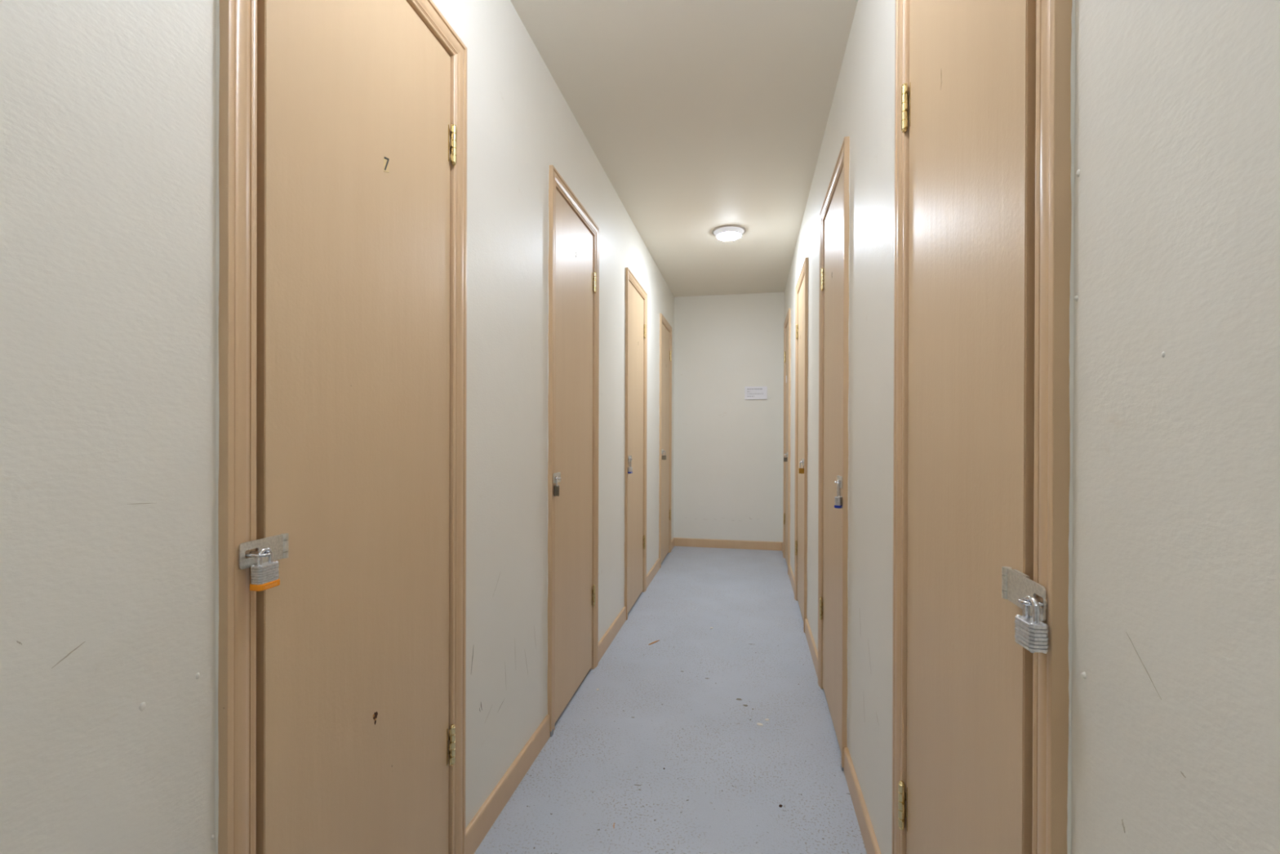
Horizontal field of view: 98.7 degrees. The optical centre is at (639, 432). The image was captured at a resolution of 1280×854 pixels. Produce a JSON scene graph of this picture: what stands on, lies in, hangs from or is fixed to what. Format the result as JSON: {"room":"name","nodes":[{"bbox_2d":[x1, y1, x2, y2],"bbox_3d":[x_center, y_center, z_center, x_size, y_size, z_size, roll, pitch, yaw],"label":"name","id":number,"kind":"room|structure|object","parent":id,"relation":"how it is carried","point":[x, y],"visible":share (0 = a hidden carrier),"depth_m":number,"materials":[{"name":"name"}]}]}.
{"room":"storage unit corridor","nodes":[
{"label":"storage unit corridor","id":0,"kind":"room"},
{"bbox_2d":[0,0,674,853],"bbox_3d":[-0.566,-0.107,1.168,0.128,2.439,8.873,0,0,11],"label":"wall","id":1,"kind":"structure","parent":0,"point":[108,108],"depth_m":0.68,"materials":[{"name":"beige paint"}]},
{"bbox_2d":[214,0,466,853],"bbox_3d":[-0.559,0.068,1.086,0.175,2.090,0.656,0,0,11],"label":"door frame","id":2,"kind":"structure","parent":1,"relation":"attached to","point":[236,36],"depth_m":0.78,"materials":[{"name":"beige paint"}]},
{"bbox_2d":[238,0,456,853],"bbox_3d":[-0.528,0.090,1.064,0.056,2.017,0.589,0,0,11],"label":"door","id":3,"kind":"structure","parent":1,"relation":"in","point":[353,734],"depth_m":1.01,"materials":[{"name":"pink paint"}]},
{"bbox_2d":[249,546,279,591],"bbox_3d":[-0.542,0.195,0.794,0.022,0.059,0.037,0,0,11],"label":"padlock","id":4,"kind":"object","parent":3,"relation":"attached to","point":[264,575],"visible":1,"depth_m":0.79,"materials":[{"name":"metal"}]},
{"bbox_2d":[465,714,550,853],"bbox_3d":[-0.395,1.072,1.706,0.012,0.080,0.621,0,0,11],"label":"baseboard","id":5,"kind":"structure","parent":1,"relation":"attached to","point":[481,824],"depth_m":1.64,"materials":[{"name":"beige paint"}]},
{"bbox_2d":[546,164,599,737],"bbox_3d":[-0.318,0.066,2.328,0.167,2.090,0.638,0,0,11],"label":"door frame","id":6,"kind":"structure","parent":1,"relation":"attached to","point":[555,180],"depth_m":2.03,"materials":[{"name":"beige paint"}]},
{"bbox_2d":[553,188,595,724],"bbox_3d":[-0.283,0.088,2.301,0.056,2.017,0.579,0,0,11],"label":"door","id":7,"kind":"structure","parent":1,"relation":"in","point":[575,277],"depth_m":2.28,"materials":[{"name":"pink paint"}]},
{"bbox_2d":[554,475,559,496],"bbox_3d":[-0.307,0.195,2.025,0.019,0.074,0.034,0,0,-9],"label":"padlock","id":8,"kind":"object","parent":7,"relation":"attached to","point":[556,486],"visible":1,"depth_m":2.01,"materials":[{"name":"metal"}]},
{"bbox_2d":[598,606,626,662],"bbox_3d":[-0.150,1.070,2.946,0.012,0.080,0.636,0,0,11],"label":"baseboard","id":9,"kind":"structure","parent":1,"relation":"attached to","point":[606,639],"depth_m":2.92,"materials":[{"name":"beige paint"}]},
{"bbox_2d":[623,267,647,620],"bbox_3d":[-0.071,0.064,3.574,0.167,2.090,0.636,0,0,11],"label":"door frame","id":10,"kind":"structure","parent":1,"relation":"attached to","point":[629,277],"depth_m":3.27,"materials":[{"name":"beige paint"}]},
{"bbox_2d":[627,280,645,613],"bbox_3d":[-0.036,0.086,3.551,0.056,2.017,0.568,0,0,11],"label":"door","id":11,"kind":"structure","parent":1,"relation":"in","point":[637,327],"depth_m":3.56,"materials":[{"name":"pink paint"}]},
{"bbox_2d":[627,457,632,473],"bbox_3d":[-0.059,0.194,3.279,0.021,0.095,0.034,0,0,23],"label":"padlock","id":12,"kind":"object","parent":11,"relation":"attached to","point":[629,468],"visible":1,"depth_m":3.27,"materials":[{"name":"metal"}]},
{"bbox_2d":[646,558,660,587],"bbox_3d":[0.096,1.068,4.192,0.012,0.080,0.640,0,0,11],"label":"baseboard","id":13,"kind":"structure","parent":1,"relation":"attached to","point":[652,572],"depth_m":4.19,"materials":[{"name":"beige paint"}]},
{"bbox_2d":[658,313,671,568],"bbox_3d":[0.176,0.061,4.823,0.167,2.090,0.638,0,0,11],"label":"door frame","id":14,"kind":"structure","parent":1,"relation":"attached to","point":[662,319],"depth_m":4.52,"materials":[{"name":"beige paint"}]},
{"bbox_2d":[661,323,671,562],"bbox_3d":[0.211,0.083,4.799,0.056,2.017,0.573,0,0,11],"label":"door","id":15,"kind":"structure","parent":1,"relation":"in","point":[665,511],"depth_m":4.81,"materials":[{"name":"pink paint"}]},
{"bbox_2d":[662,450,666,459],"bbox_3d":[0.198,0.182,4.531,0.036,0.077,0.016,0,0,11],"label":"padlock","id":16,"kind":"object","parent":15,"relation":"attached to","point":[664,457],"visible":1,"depth_m":4.52,"materials":[{"name":"metal"}]},
{"bbox_2d":[671,537,674,550],"bbox_3d":[0.307,1.066,5.258,0.012,0.080,0.264,0,0,11],"label":"baseboard","id":17,"kind":"structure","parent":1,"relation":"attached to","point":[673,539],"depth_m":5.28,"materials":[{"name":"beige paint"}]},
{"bbox_2d":[474,546,866,853],"bbox_3d":[-0.010,1.165,0.997,1.052,0.100,8.998,0,0,11],"label":"floor","id":18,"kind":"structure","parent":0,"point":[690,703],"depth_m":1.98,"materials":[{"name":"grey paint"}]},
{"bbox_2d":[510,0,857,297],"bbox_3d":[-0.002,-1.374,0.991,1.296,0.100,8.998,0,0,11],"label":"ceiling","id":19,"kind":"structure","parent":0,"point":[701,117],"depth_m":2.24,"materials":[{"name":"beige paint"}]},
{"bbox_2d":[711,224,746,240],"bbox_3d":[0.585,-1.306,3.613,0.223,0.046,0.223,0,0,11],"label":"ceiling light","id":20,"kind":"object","parent":19,"relation":"attached to","point":[730,232],"visible":1,"depth_m":3.56,"materials":[{"name":"beige"}]},
{"bbox_2d":[716,231,741,240],"bbox_3d":[0.585,-1.289,3.613,0.158,0.012,0.158,0,0,11],"label":"diffuser","id":21,"kind":"object","parent":20,"relation":"attached to","point":[725,236],"depth_m":3.58,"materials":[{"name":"white"}]},
{"bbox_2d":[713,226,744,236],"bbox_3d":[0.585,-1.309,3.613,0.200,0.027,0.200,0,0,11],"label":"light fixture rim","id":22,"kind":"object","parent":20,"relation":"attached to","point":[721,231],"depth_m":3.55,"materials":[{"name":"grey"}]},
{"bbox_2d":[673,292,784,542],"bbox_3d":[0.855,-0.112,5.346,1.046,2.439,0.125,0,0,11],"label":"wall","id":23,"kind":"structure","parent":0,"point":[728,447],"depth_m":5.28,"materials":[{"name":"beige paint"}]},
{"bbox_2d":[674,537,782,551],"bbox_3d":[0.838,1.067,5.281,1.020,0.080,0.012,0,0,11],"label":"baseboard","id":24,"kind":"structure","parent":23,"relation":"attached to","point":[689,542],"depth_m":5.27,"materials":[{"name":"beige paint"}]},
{"bbox_2d":[744,386,767,399],"bbox_3d":[1.103,-0.381,5.226,0.209,0.123,0.012,0,0,11],"label":"notice","id":25,"kind":"object","parent":23,"relation":"attached to","point":[750,392],"visible":1,"depth_m":5.22,"materials":[{"name":"white paper"}]},
{"bbox_2d":[783,0,1279,853],"bbox_3d":[0.579,-0.103,0.942,0.128,2.439,8.873,0,0,11],"label":"wall","id":26,"kind":"structure","parent":0,"point":[1175,700],"depth_m":0.46,"materials":[{"name":"beige paint"}]},
{"bbox_2d":[783,321,788,565],"bbox_3d":[1.241,0.087,4.591,0.056,2.017,0.565,0,0,11],"label":"door","id":27,"kind":"structure","parent":26,"relation":"in","point":[785,353],"depth_m":4.66,"materials":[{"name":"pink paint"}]},
{"bbox_2d":[783,453,787,461],"bbox_3d":[1.150,0.194,4.343,0.030,0.064,0.016,0,0,11],"label":"padlock","id":28,"kind":"object","parent":27,"relation":"attached to","point":[785,459],"visible":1,"depth_m":4.34,"materials":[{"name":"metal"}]},
{"bbox_2d":[782,307,791,574],"bbox_3d":[1.283,0.065,4.601,0.167,2.090,0.627,0,0,11],"label":"door frame","id":29,"kind":"structure","parent":26,"relation":"attached to","point":[788,318],"depth_m":4.31,"materials":[{"name":"beige paint"}]},
{"bbox_2d":[788,564,794,593],"bbox_3d":[1.111,1.071,4.001,0.012,0.080,0.627,0,0,11],"label":"baseboard","id":30,"kind":"structure","parent":26,"relation":"attached to","point":[791,575],"depth_m":4.03,"materials":[{"name":"beige paint"}]},
{"bbox_2d":[795,275,804,619],"bbox_3d":[0.996,0.089,3.353,0.056,2.017,0.586,0,0,11],"label":"door","id":31,"kind":"structure","parent":26,"relation":"in","point":[801,328],"depth_m":3.39,"materials":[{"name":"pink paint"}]},
{"bbox_2d":[798,461,804,473],"bbox_3d":[0.911,0.193,3.093,0.031,0.071,0.014,0,0,11],"label":"padlock","id":32,"kind":"object","parent":31,"relation":"attached to","point":[801,470],"visible":1,"depth_m":3.09,"materials":[{"name":"gold metal"}]},
{"bbox_2d":[794,257,808,632],"bbox_3d":[1.038,0.068,3.364,0.167,2.090,0.648,0,0,11],"label":"door frame","id":33,"kind":"structure","parent":26,"relation":"attached to","point":[804,271],"depth_m":3.06,"materials":[{"name":"beige paint"}]},
{"bbox_2d":[804,617,817,677],"bbox_3d":[0.865,1.073,2.753,0.012,0.080,0.628,0,0,11],"label":"baseboard","id":34,"kind":"structure","parent":26,"relation":"attached to","point":[812,647],"depth_m":2.74,"materials":[{"name":"beige paint"}]},
{"bbox_2d":[819,167,843,750],"bbox_3d":[0.749,0.091,2.103,0.056,2.017,0.590,0,0,11],"label":"door","id":35,"kind":"structure","parent":26,"relation":"in","point":[833,222],"depth_m":2.10,"materials":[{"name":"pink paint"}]},
{"bbox_2d":[834,480,842,508],"bbox_3d":[0.663,0.203,1.833,0.022,0.093,0.036,0,0,37],"label":"padlock","id":36,"kind":"object","parent":35,"relation":"attached to","point":[838,501],"visible":0.98,"depth_m":1.82,"materials":[{"name":"metal"}]},
{"bbox_2d":[817,136,850,771],"bbox_3d":[0.791,0.070,2.114,0.167,2.090,0.651,0,0,11],"label":"door frame","id":37,"kind":"structure","parent":26,"relation":"attached to","point":[843,158],"depth_m":1.81,"materials":[{"name":"beige paint"}]},
{"bbox_2d":[844,746,880,853],"bbox_3d":[0.616,1.076,1.496,0.012,0.080,0.638,0,0,11],"label":"baseboard","id":38,"kind":"structure","parent":26,"relation":"attached to","point":[868,833],"depth_m":1.56,"materials":[{"name":"beige paint"}]},
{"bbox_2d":[897,0,1046,853],"bbox_3d":[0.501,0.094,0.849,0.056,2.017,0.575,0,0,11],"label":"door","id":39,"kind":"structure","parent":26,"relation":"in","point":[971,99],"depth_m":0.81,"materials":[{"name":"beige paint"}]},
{"bbox_2d":[1014,595,1048,653],"bbox_3d":[0.411,0.198,0.577,0.019,0.055,0.032,0,0,6],"label":"padlock","id":40,"kind":"object","parent":39,"relation":"attached to","point":[1031,633],"visible":1,"depth_m":0.57,"materials":[{"name":"metal"}]},
{"bbox_2d":[891,0,1075,853],"bbox_3d":[0.543,0.072,0.860,0.166,2.090,0.634,0,0,11],"label":"door frame","id":41,"kind":"structure","parent":26,"relation":"attached to","point":[1054,321],"depth_m":0.58,"materials":[{"name":"beige paint"}]}
]}

